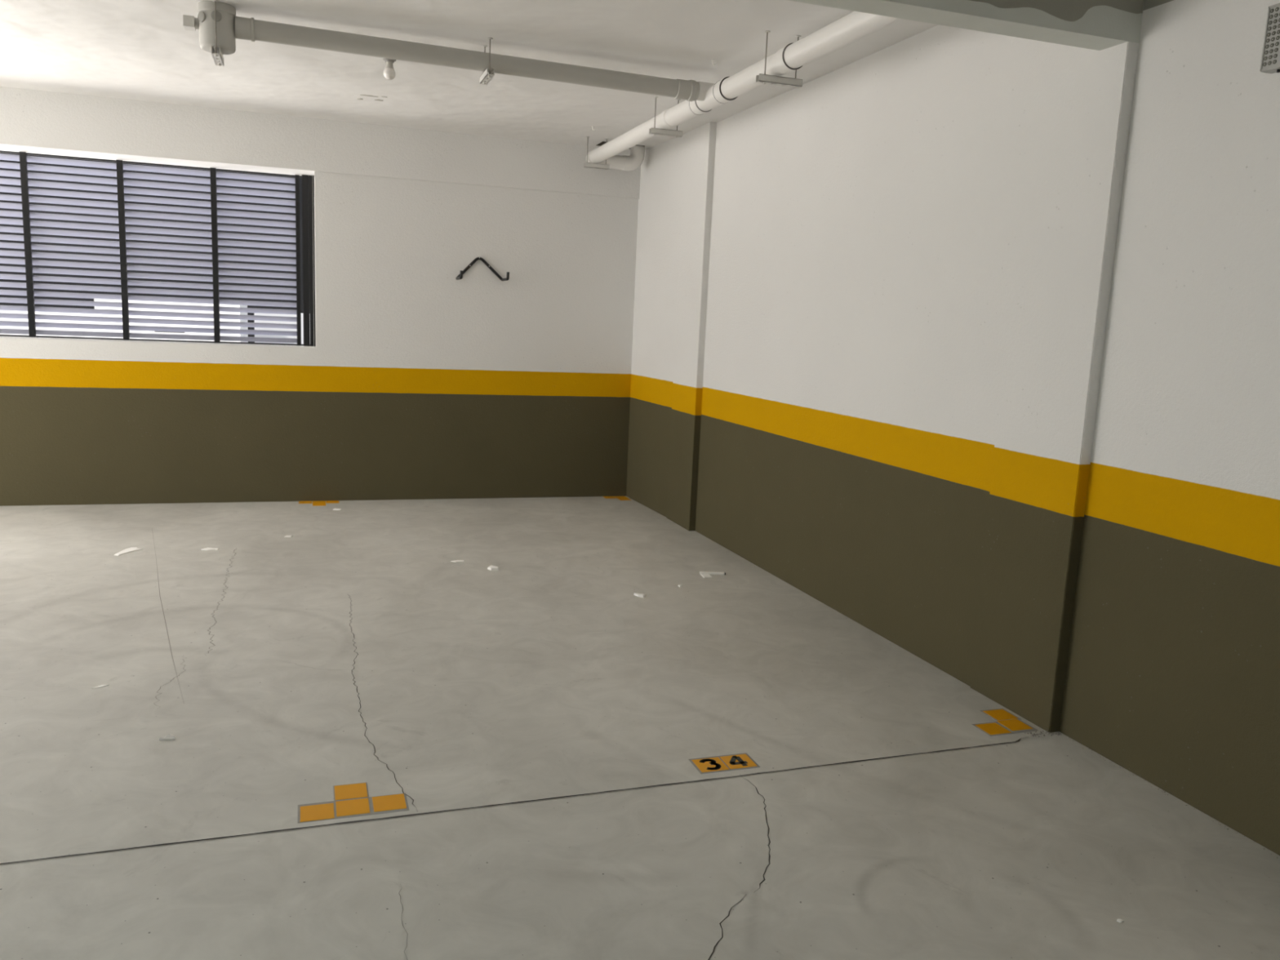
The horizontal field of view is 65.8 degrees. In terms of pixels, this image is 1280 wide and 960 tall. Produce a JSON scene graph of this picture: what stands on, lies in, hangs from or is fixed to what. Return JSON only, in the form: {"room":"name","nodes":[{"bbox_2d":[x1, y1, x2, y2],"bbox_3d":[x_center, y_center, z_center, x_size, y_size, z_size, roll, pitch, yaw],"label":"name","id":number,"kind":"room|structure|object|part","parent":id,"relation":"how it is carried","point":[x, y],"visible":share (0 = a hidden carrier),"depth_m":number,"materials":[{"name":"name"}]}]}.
{"room":"parking garage","nodes":[
{"label":"parking garage","id":0,"kind":"room"},
{"bbox_2d":[0,86,640,506],"bbox_3d":[-3.830,-1.411,7.541,8.800,3.172,0.419,-1,10,-19],"label":"wall","id":1,"kind":"structure","parent":0,"point":[418,381],"depth_m":7.93,"materials":[{"name":"paint"}]},
{"bbox_2d":[0,150,315,346],"bbox_3d":[-5.001,-1.741,7.227,4.988,1.350,0.095,-1,10,-19],"label":"window","id":2,"kind":"structure","parent":1,"relation":"in","point":[308,181],"depth_m":7.65,"materials":[{"name":"black paint"}]},
{"bbox_3d":[-2.702,-1.764,7.999,0.050,1.350,0.085,-1,10,-19],"label":"post","id":3,"kind":"part","parent":2,"relation":"part of","materials":[{"name":"black metal"}]},
{"bbox_3d":[-2.664,-1.765,8.016,0.028,1.350,0.066,-1,10,-19],"label":"post","id":4,"kind":"part","parent":2,"relation":"part of","materials":[{"name":"black metal"}]},
{"bbox_3d":[-2.643,-1.762,8.000,0.002,1.350,0.031,-1,10,-19],"label":"trim","id":5,"kind":"part","parent":2,"relation":"part of","materials":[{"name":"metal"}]},
{"bbox_3d":[-2.642,-1.765,8.020,0.011,1.350,0.074,-1,10,-19],"label":"post","id":6,"kind":"part","parent":2,"relation":"part of","materials":[{"name":"metal"}]},
{"bbox_2d":[455,257,509,280],"bbox_3d":[-1.276,-1.713,8.013,0.396,0.195,0.268,-1,10,-19],"label":"wall hook","id":7,"kind":"object","parent":1,"relation":"attached to","point":[460,276],"visible":1,"depth_m":8.09,"materials":[{"name":"black paint"}]},
{"bbox_2d":[0,0,1144,150],"bbox_3d":[-1.793,-1.681,1.505,8.800,0.558,12.900,-1,10,-19],"label":"ceiling","id":8,"kind":"structure","parent":0,"point":[136,50],"depth_m":5.37,"materials":[{"name":"paint"}]},
{"bbox_2d":[211,0,224,66],"bbox_3d":[-2.059,-2.174,4.819,0.038,0.253,0.250,-1,10,-19],"label":"hanger","id":9,"kind":"object","parent":8,"relation":"hanging from","point":[220,63],"visible":0.86,"depth_m":4.74,"materials":[{"name":"metal"}]},
{"bbox_3d":[-2.027,-2.158,4.725,0.006,0.253,0.006,-1,10,-19],"label":"rod","id":10,"kind":"part","parent":9,"relation":"part of","materials":[{"name":"grey metal"}]},
{"bbox_2d":[382,57,395,79],"bbox_3d":[-1.433,-2.351,5.659,0.072,0.116,0.072,-1,10,-19],"label":"light bulb","id":11,"kind":"object","parent":8,"relation":"attached to","point":[389,73],"visible":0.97,"depth_m":5.64,"materials":[{"name":"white glass"}]},
{"bbox_3d":[-1.434,-2.322,5.663,0.068,0.059,0.068,-1,10,-19],"label":"bulb globe","id":12,"kind":"part","parent":11,"relation":"part of","materials":[{"name":"white glass"}]},
{"bbox_2d":[382,57,395,63],"bbox_3d":[-1.431,-2.397,5.652,0.072,0.022,0.072,-1,10,-19],"label":"socket","id":13,"kind":"object","parent":8,"relation":"attached to","point":[388,60],"depth_m":5.64,"materials":[{"name":"white plastic"}]},
{"bbox_2d":[235,16,699,101],"bbox_3d":[-0.830,-2.210,5.230,2.429,0.142,0.114,-1,10,-19],"label":"pipe","id":14,"kind":"object","parent":8,"relation":"hanging from","point":[251,29],"visible":1,"depth_m":5.15,"materials":[{"name":"paint"}]},
{"bbox_2d":[182,0,235,54],"bbox_3d":[-2.087,-2.196,4.803,0.234,0.206,0.177,-1,10,-19],"label":"trap","id":15,"kind":"object","parent":14,"relation":"attached to","point":[225,13],"visible":0.97,"depth_m":4.75,"materials":[{"name":"paint"}]},
{"bbox_2d":[194,17,199,29],"bbox_3d":[-2.146,-2.216,4.803,0.055,0.052,0.052,-1,10,-19],"label":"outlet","id":16,"kind":"object","parent":15,"relation":"attached to","point":[196,20],"depth_m":4.78,"materials":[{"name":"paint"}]},
{"bbox_2d":[480,37,494,84],"bbox_3d":[-0.809,-2.216,5.236,0.038,0.195,0.235,-1,10,-19],"label":"hanger","id":17,"kind":"object","parent":8,"relation":"hanging from","point":[484,76],"visible":0.97,"depth_m":5.19,"materials":[{"name":"metal"}]},
{"bbox_3d":[-0.784,-2.203,5.163,0.006,0.195,0.006,-1,10,-19],"label":"rod","id":18,"kind":"part","parent":17,"relation":"part of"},
{"bbox_2d":[583,136,609,169],"bbox_3d":[-0.341,-2.591,7.845,0.200,0.239,0.038,-1,10,-19],"label":"hanger","id":19,"kind":"object","parent":8,"relation":"hanging from","point":[588,165],"visible":0.96,"depth_m":7.84,"materials":[{"name":"metal"}]},
{"bbox_3d":[-0.414,-2.590,7.820,0.006,0.239,0.006,-1,10,-19],"label":"rod","id":20,"kind":"part","parent":19,"relation":"part of","materials":[{"name":"grey metal"}]},
{"bbox_2d":[648,96,682,137],"bbox_3d":[0.171,-2.333,6.362,0.215,0.235,0.038,-1,10,-19],"label":"hanger","id":21,"kind":"object","parent":8,"relation":"hanging from","point":[654,131],"visible":0.97,"depth_m":6.36,"materials":[{"name":"metal"}]},
{"bbox_3d":[0.097,-2.332,6.337,0.006,0.235,0.006,-1,10,-19],"label":"rod","id":22,"kind":"part","parent":21,"relation":"part of","materials":[{"name":"grey metal"}]},
{"bbox_2d":[586,11,901,170],"bbox_3d":[0.374,-2.246,5.785,0.506,0.202,5.001,0,9,-14],"label":"drain pipe","id":23,"kind":"object","parent":8,"relation":"hanging from","point":[855,25],"visible":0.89,"depth_m":5.19,"materials":[{"name":"white plastic"}]},
{"bbox_2d":[755,30,802,88],"bbox_3d":[0.691,-2.066,4.862,0.235,0.244,0.038,-1,10,-19],"label":"hanger","id":24,"kind":"object","parent":8,"relation":"hanging from","point":[764,78],"visible":0.98,"depth_m":4.86,"materials":[{"name":"metal"}]},
{"bbox_3d":[0.615,-2.065,4.837,0.006,0.244,0.006,-1,10,-19],"label":"rod","id":25,"kind":"part","parent":24,"relation":"part of","materials":[{"name":"grey metal"}]},
{"bbox_2d":[0,496,1279,959],"bbox_3d":[-1.921,1.247,1.974,8.800,0.151,12.900,-1,10,-19],"label":"floor","id":26,"kind":"structure","parent":0,"point":[540,722],"depth_m":3.45,"materials":[{"name":"concrete"}]},
{"bbox_2d":[92,684,108,688],"bbox_3d":[-2.181,0.834,3.995,0.020,0.003,0.062,8,11,32],"label":"paper sliver","id":27,"kind":"object","parent":26,"relation":"on","point":[100,686],"visible":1,"depth_m":4.00,"materials":[{"name":"white paper"}]},
{"bbox_2d":[114,546,142,555],"bbox_3d":[-3.200,0.442,6.156,0.093,0.007,0.214,6,10,18],"label":"strip","id":28,"kind":"object","parent":26,"relation":"on","point":[135,548],"visible":1,"depth_m":6.16,"materials":[{"name":"white"}]},
{"bbox_2d":[159,733,175,740],"bbox_3d":[-1.694,0.923,3.558,0.052,0.008,0.049,1,9,-11],"label":"scrap","id":29,"kind":"object","parent":26,"relation":"on","point":[169,737],"visible":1,"depth_m":3.54,"materials":[{"name":"white"}]},
{"bbox_2d":[200,547,218,550],"bbox_3d":[-2.737,0.440,6.298,0.104,0.005,0.060,3,9,4],"label":"chip","id":30,"kind":"object","parent":26,"relation":"on","point":[205,548],"visible":1,"depth_m":6.29,"materials":[{"name":"white"}]},
{"bbox_2d":[298,500,339,506],"bbox_3d":[-2.574,0.189,7.934,0.310,0.006,0.205,-1,10,-19],"label":"tiles","id":31,"kind":"object","parent":26,"relation":"on","point":[322,504],"depth_m":7.95,"materials":[{"name":"orange tile"}]},
{"bbox_2d":[300,782,406,822],"bbox_3d":[-0.919,1.025,3.166,0.318,0.006,0.217,-1,10,-19],"label":"tiles","id":32,"kind":"object","parent":26,"relation":"on","point":[320,811],"depth_m":3.13,"materials":[{"name":"orange tile"}]},
{"bbox_2d":[450,560,464,562],"bbox_3d":[-1.157,0.513,6.270,0.088,0.005,0.050,-1,10,-19],"label":"chip","id":33,"kind":"object","parent":26,"relation":"on","point":[454,561],"visible":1,"depth_m":6.26,"materials":[{"name":"white"}]},
{"bbox_2d":[487,564,498,570],"bbox_3d":[-0.912,0.544,6.121,0.096,0.014,0.061,10,12,38],"label":"lump","id":34,"kind":"object","parent":26,"relation":"on","point":[491,567],"visible":1,"depth_m":6.10,"materials":[{"name":"white"}]},
{"bbox_2d":[603,496,631,500],"bbox_3d":[-0.203,0.164,8.736,0.206,0.006,0.205,-1,10,-19],"label":"tiles","id":35,"kind":"object","parent":26,"relation":"on","point":[620,499],"depth_m":8.73,"materials":[{"name":"orange tile"}]},
{"bbox_2d":[633,592,645,597],"bbox_3d":[0.003,0.658,5.663,0.046,0.012,0.072,-4,11,-33],"label":"lump","id":36,"kind":"object","parent":26,"relation":"on","point":[641,595],"visible":1,"depth_m":5.65,"materials":[{"name":"white"}]},
{"bbox_2d":[699,571,725,577],"bbox_3d":[0.460,0.594,6.188,0.162,0.011,0.122,2,9,-3],"label":"plastic offcut","id":37,"kind":"object","parent":26,"relation":"on","point":[704,574],"visible":1,"depth_m":6.22,"materials":[{"name":"white plastic"}]},
{"bbox_3d":[0.414,0.598,6.171,0.052,0.006,0.085,0,9,-13],"label":"short arm","id":38,"kind":"part","parent":37,"relation":"part of"},
{"bbox_3d":[0.454,0.587,6.233,0.155,0.011,0.030,2,9,-3],"label":"long arm","id":39,"kind":"part","parent":37,"relation":"part of"},
{"bbox_2d":[691,754,757,772],"bbox_3d":[0.302,1.017,3.548,0.214,0.006,0.103,-1,10,-19],"label":"tiles","id":40,"kind":"object","parent":26,"relation":"on","point":[711,764],"depth_m":3.54,"materials":[{"name":"orange tile"}]},
{"bbox_2d":[975,709,1033,734],"bbox_3d":[1.457,0.989,4.040,0.228,0.006,0.217,-1,10,-19],"label":"tiles","id":41,"kind":"object","parent":26,"relation":"on","point":[993,728],"depth_m":4.01,"materials":[{"name":"orange tile"}]},
{"bbox_2d":[1024,730,1277,857],"bbox_3d":[1.760,1.086,3.491,0.151,0.008,1.016,-1,10,-19],"label":"crumbs","id":42,"kind":"object","parent":26,"relation":"on","point":[1058,732],"visible":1,"depth_m":3.92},
{"bbox_2d":[626,0,1279,855],"bbox_3d":[2.155,-0.400,2.860,0.478,3.172,12.505,-1,10,-19],"label":"wall","id":43,"kind":"structure","parent":0,"point":[966,342],"depth_m":4.11,"materials":[{"name":"paint"}]},
{"bbox_2d":[1259,3,1279,73],"bbox_3d":[1.952,-1.344,3.010,0.051,0.201,0.082,-1,10,-19],"label":"emergency light","id":44,"kind":"object","parent":43,"relation":"attached to","point":[1270,60],"visible":1,"depth_m":3.02,"materials":[{"name":"white plastic"}]},
{"label":"outside","id":45,"kind":"structure","parent":0,"visible":0},
{"bbox_3d":[-10.979,-3.880,32.364,80.000,0.180,51.300,-1,10,-19],"label":"ground","id":46,"kind":"structure","parent":45,"visible":0},
{"bbox_2d":[0,310,95,337],"bbox_3d":[-15.219,-2.499,17.622,10.500,1.390,0.200,-1,10,-19],"label":"wall","id":47,"kind":"structure","parent":46,"relation":"on","point":[1,311],"depth_m":18.80,"materials":[{"name":"white paint"}]},
{"bbox_2d":[0,152,313,342],"bbox_3d":[-13.692,-6.318,24.699,38.800,6.820,5.900,-1,10,-19],"label":"house","id":48,"kind":"structure","parent":46,"relation":"on","point":[3,161],"depth_m":22.96,"materials":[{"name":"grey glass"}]},
{"bbox_2d":[93,298,248,342],"bbox_3d":[-8.553,-2.496,18.328,2.280,1.735,2.515,-1,10,-19],"label":"outbuilding","id":49,"kind":"structure","parent":46,"relation":"on","point":[95,300],"depth_m":17.10,"materials":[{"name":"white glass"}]},
{"bbox_2d":[154,331,184,333],"bbox_3d":[-8.142,-2.591,17.123,0.470,0.070,0.035,-1,10,-19],"label":"vent","id":50,"kind":"object","parent":49,"relation":"attached to","point":[154,331],"depth_m":17.11,"materials":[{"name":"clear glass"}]},
{"bbox_2d":[253,312,314,344],"bbox_3d":[-3.587,-2.695,21.541,8.950,1.540,0.200,-1,10,-19],"label":"wall","id":51,"kind":"structure","parent":46,"relation":"on","point":[255,313],"depth_m":20.09,"materials":[{"name":"white paint"}]}
]}

